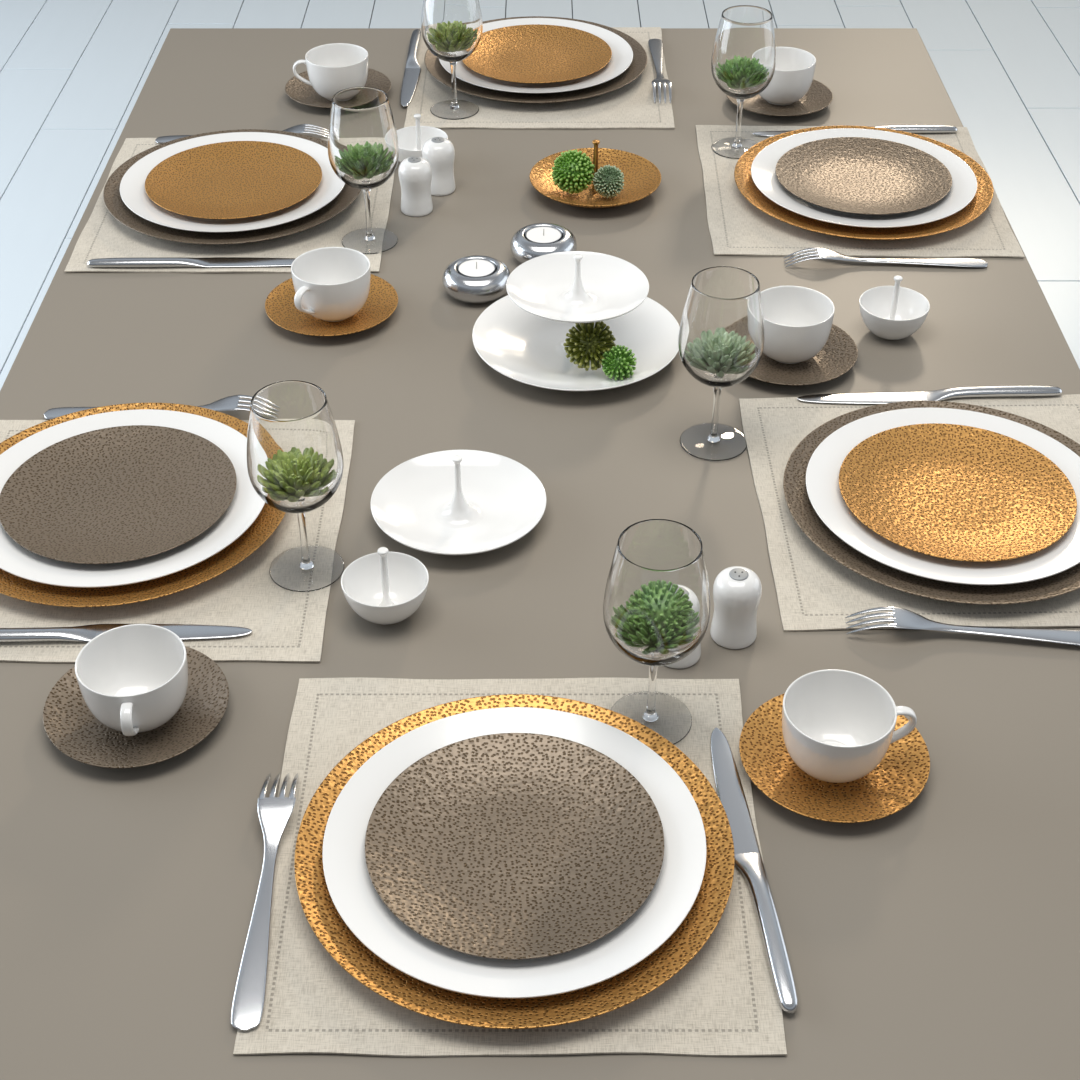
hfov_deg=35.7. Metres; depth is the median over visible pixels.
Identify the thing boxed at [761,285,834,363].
coffee cup
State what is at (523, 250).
candle holder
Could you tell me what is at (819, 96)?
saucer
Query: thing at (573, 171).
succulent
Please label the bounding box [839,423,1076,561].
salad plate
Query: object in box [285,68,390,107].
saucer
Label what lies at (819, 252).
fork
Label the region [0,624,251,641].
knife
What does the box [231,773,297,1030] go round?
fork
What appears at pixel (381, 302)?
saucer
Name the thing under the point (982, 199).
charger plate
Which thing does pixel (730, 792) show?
knife
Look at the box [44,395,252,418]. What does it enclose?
fork
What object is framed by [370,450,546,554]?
serving plate
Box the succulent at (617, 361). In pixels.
[601,345,635,379]
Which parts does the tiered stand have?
plate, plate, knob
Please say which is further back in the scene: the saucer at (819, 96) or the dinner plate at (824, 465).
the saucer at (819, 96)
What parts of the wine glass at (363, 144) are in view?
stem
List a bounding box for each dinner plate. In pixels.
[0,409,264,587]
[120,132,344,231]
[322,707,706,997]
[439,18,632,92]
[751,128,976,227]
[806,408,1079,584]
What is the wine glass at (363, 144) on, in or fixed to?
on the placemat at (103, 235)
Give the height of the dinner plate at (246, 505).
0.017 m
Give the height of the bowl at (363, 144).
0.103 m
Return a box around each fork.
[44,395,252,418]
[155,124,327,142]
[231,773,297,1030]
[648,39,671,103]
[784,247,987,266]
[845,606,1079,645]
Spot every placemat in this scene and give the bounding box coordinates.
[0,420,354,662]
[64,138,393,272]
[233,677,786,1056]
[404,27,674,128]
[696,125,1024,257]
[739,394,1079,631]
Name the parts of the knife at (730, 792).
blade, handle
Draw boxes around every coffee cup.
[75,624,187,735]
[291,247,370,321]
[293,43,368,100]
[759,47,815,104]
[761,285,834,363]
[782,669,916,782]
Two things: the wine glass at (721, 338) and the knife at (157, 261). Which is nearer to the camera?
the wine glass at (721, 338)
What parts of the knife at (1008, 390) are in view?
blade, handle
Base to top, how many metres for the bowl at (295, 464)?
0.103 m
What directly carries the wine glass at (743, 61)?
on the placemat at (736, 226)
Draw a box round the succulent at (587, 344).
[563,321,615,370]
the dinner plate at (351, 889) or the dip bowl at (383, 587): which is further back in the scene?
the dip bowl at (383, 587)
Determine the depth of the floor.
4.14 m
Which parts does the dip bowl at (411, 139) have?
knob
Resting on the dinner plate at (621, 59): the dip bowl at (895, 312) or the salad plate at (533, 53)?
the salad plate at (533, 53)
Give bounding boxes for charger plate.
[0,403,285,606]
[103,129,360,243]
[294,694,734,1028]
[424,16,646,102]
[734,126,993,239]
[783,401,1079,604]
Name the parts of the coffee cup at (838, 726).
handle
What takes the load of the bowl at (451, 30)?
on the wine glass at (451, 30)
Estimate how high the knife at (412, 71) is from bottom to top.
0.009 m
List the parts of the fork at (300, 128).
handle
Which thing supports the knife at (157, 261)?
on the placemat at (103, 235)
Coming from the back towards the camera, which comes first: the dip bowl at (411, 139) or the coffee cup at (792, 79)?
the coffee cup at (792, 79)
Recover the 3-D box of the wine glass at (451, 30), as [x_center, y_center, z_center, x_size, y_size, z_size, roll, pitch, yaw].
[-0.110,-0.621,2.109,0.077,0.169,0.077,12,39,15]
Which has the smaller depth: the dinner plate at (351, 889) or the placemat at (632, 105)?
the dinner plate at (351, 889)
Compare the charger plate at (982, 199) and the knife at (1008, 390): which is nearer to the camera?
the knife at (1008, 390)
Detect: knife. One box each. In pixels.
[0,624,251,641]
[87,257,295,266]
[400,29,420,106]
[711,727,797,1013]
[753,125,957,135]
[797,385,1061,403]
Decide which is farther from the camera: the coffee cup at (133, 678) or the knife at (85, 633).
the knife at (85, 633)
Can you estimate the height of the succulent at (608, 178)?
0.037 m
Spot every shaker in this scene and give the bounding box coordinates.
[398,157,432,216]
[422,137,455,195]
[666,642,700,668]
[710,566,761,648]
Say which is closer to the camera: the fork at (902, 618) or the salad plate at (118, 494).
the fork at (902, 618)
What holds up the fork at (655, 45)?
on the placemat at (632, 105)
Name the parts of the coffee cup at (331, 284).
handle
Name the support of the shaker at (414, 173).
on the dining table
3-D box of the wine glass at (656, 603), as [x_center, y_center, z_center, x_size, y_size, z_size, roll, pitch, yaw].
[0.084,0.070,1.217,0.077,0.169,0.077,0,38,0]
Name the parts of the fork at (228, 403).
handle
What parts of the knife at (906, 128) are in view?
blade, handle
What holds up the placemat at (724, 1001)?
on the dining table
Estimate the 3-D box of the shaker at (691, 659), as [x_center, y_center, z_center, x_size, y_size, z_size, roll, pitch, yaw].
[0.109,0.065,1.312,0.038,0.064,0.038,-21,42,-25]
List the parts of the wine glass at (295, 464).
stem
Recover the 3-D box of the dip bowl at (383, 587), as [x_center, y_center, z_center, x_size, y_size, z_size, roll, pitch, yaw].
[-0.125,0.033,1.353,0.071,0.064,0.071,13,40,16]
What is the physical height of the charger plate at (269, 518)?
0.016 m
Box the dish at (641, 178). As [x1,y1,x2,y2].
[530,140,660,207]
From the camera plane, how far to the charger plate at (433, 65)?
2.20 m
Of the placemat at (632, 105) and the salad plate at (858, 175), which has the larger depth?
the placemat at (632, 105)
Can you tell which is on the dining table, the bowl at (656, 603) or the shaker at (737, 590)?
the shaker at (737, 590)
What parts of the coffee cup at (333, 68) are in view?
handle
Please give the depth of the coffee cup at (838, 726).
1.22 m
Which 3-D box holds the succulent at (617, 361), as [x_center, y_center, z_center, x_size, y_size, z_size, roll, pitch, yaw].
[0.076,-0.172,1.628,0.034,0.035,0.035,0,38,0]
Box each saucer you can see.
[43,646,228,767]
[265,274,397,335]
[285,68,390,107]
[726,79,832,115]
[739,693,929,822]
[749,324,857,384]
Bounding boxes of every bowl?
[247,380,343,513]
[328,87,398,189]
[341,547,428,624]
[397,114,447,162]
[421,0,482,61]
[603,519,709,665]
[678,266,764,387]
[711,5,775,99]
[859,275,929,339]
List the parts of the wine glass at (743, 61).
stem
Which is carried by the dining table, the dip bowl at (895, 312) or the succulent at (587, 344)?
the dip bowl at (895, 312)
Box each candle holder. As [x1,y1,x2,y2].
[442,255,510,303]
[510,223,576,263]
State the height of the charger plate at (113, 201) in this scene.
0.016 m
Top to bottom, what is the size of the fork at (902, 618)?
0.014 m
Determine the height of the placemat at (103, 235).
0.003 m
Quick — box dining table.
[0,28,1079,1079]
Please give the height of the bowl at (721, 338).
0.103 m
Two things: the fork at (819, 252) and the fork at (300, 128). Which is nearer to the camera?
the fork at (819, 252)
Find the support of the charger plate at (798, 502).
on the placemat at (816, 592)
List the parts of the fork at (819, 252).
handle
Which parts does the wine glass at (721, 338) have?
stem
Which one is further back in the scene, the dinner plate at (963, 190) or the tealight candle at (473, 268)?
the dinner plate at (963, 190)
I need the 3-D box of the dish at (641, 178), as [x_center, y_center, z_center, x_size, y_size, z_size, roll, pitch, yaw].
[0.065,-0.437,1.960,0.155,0.064,0.155,15,40,19]
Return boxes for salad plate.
[0,425,236,563]
[145,141,321,218]
[365,733,663,958]
[462,24,611,82]
[776,137,951,214]
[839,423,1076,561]
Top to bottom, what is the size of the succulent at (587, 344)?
0.050 m
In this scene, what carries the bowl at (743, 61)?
on the wine glass at (743, 61)
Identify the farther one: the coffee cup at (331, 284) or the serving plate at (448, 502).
the coffee cup at (331, 284)
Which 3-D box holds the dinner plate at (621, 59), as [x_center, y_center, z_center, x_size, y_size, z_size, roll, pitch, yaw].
[-0.005,-0.648,2.261,0.262,0.017,0.262,28,46,31]
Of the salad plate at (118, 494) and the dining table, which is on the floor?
the dining table
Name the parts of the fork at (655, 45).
handle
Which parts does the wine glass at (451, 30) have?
stem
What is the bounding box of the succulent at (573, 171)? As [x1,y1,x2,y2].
[551,149,594,193]
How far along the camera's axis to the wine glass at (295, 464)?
1.33 m
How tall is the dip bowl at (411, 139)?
0.064 m
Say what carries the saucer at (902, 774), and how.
on the dining table
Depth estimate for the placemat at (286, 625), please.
1.37 m
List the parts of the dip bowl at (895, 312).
knob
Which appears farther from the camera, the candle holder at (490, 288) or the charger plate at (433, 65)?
the charger plate at (433, 65)
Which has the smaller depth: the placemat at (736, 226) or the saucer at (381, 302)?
the saucer at (381, 302)
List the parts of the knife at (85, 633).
handle, blade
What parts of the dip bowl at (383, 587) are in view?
knob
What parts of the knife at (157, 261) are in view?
handle, blade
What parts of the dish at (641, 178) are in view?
knob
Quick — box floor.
[0,0,1079,389]
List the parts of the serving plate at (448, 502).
knob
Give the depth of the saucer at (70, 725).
1.25 m
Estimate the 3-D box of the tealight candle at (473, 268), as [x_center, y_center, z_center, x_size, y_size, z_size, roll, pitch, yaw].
[-0.067,-0.283,1.774,0.040,0.025,0.040,0,38,0]
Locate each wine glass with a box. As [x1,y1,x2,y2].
[247,380,343,591]
[328,87,398,253]
[421,0,482,119]
[603,519,709,743]
[678,266,764,460]
[711,5,775,158]
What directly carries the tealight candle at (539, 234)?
in the candle holder at (523, 250)
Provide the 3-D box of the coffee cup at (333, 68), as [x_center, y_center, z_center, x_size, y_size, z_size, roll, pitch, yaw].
[-0.263,-0.603,2.174,0.086,0.056,0.081,22,43,26]
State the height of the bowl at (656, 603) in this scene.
0.103 m
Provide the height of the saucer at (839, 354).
0.014 m
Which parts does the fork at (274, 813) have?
handle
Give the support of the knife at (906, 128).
on the placemat at (736, 226)
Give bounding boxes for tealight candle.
[458,259,495,277]
[525,226,561,243]
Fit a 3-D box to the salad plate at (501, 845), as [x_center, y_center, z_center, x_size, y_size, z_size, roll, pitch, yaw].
[-0.017,0.209,1.150,0.204,0.015,0.204,-17,41,-21]
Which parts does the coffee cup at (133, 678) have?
handle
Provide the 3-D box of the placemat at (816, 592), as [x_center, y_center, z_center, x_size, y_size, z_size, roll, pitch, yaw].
[0.366,-0.034,1.490,0.344,0.003,0.344,-1,38,-1]
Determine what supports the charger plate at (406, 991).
on the placemat at (724, 1001)
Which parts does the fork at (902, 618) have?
handle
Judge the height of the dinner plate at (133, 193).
0.017 m
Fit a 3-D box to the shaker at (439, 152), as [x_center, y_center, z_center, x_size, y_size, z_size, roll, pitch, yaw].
[-0.118,-0.440,1.964,0.038,0.064,0.038,3,38,4]
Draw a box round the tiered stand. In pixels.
[472,251,679,390]
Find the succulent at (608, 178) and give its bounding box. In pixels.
[593,165,623,197]
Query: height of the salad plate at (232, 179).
0.015 m
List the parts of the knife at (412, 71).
blade, handle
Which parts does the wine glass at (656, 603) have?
stem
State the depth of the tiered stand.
1.67 m

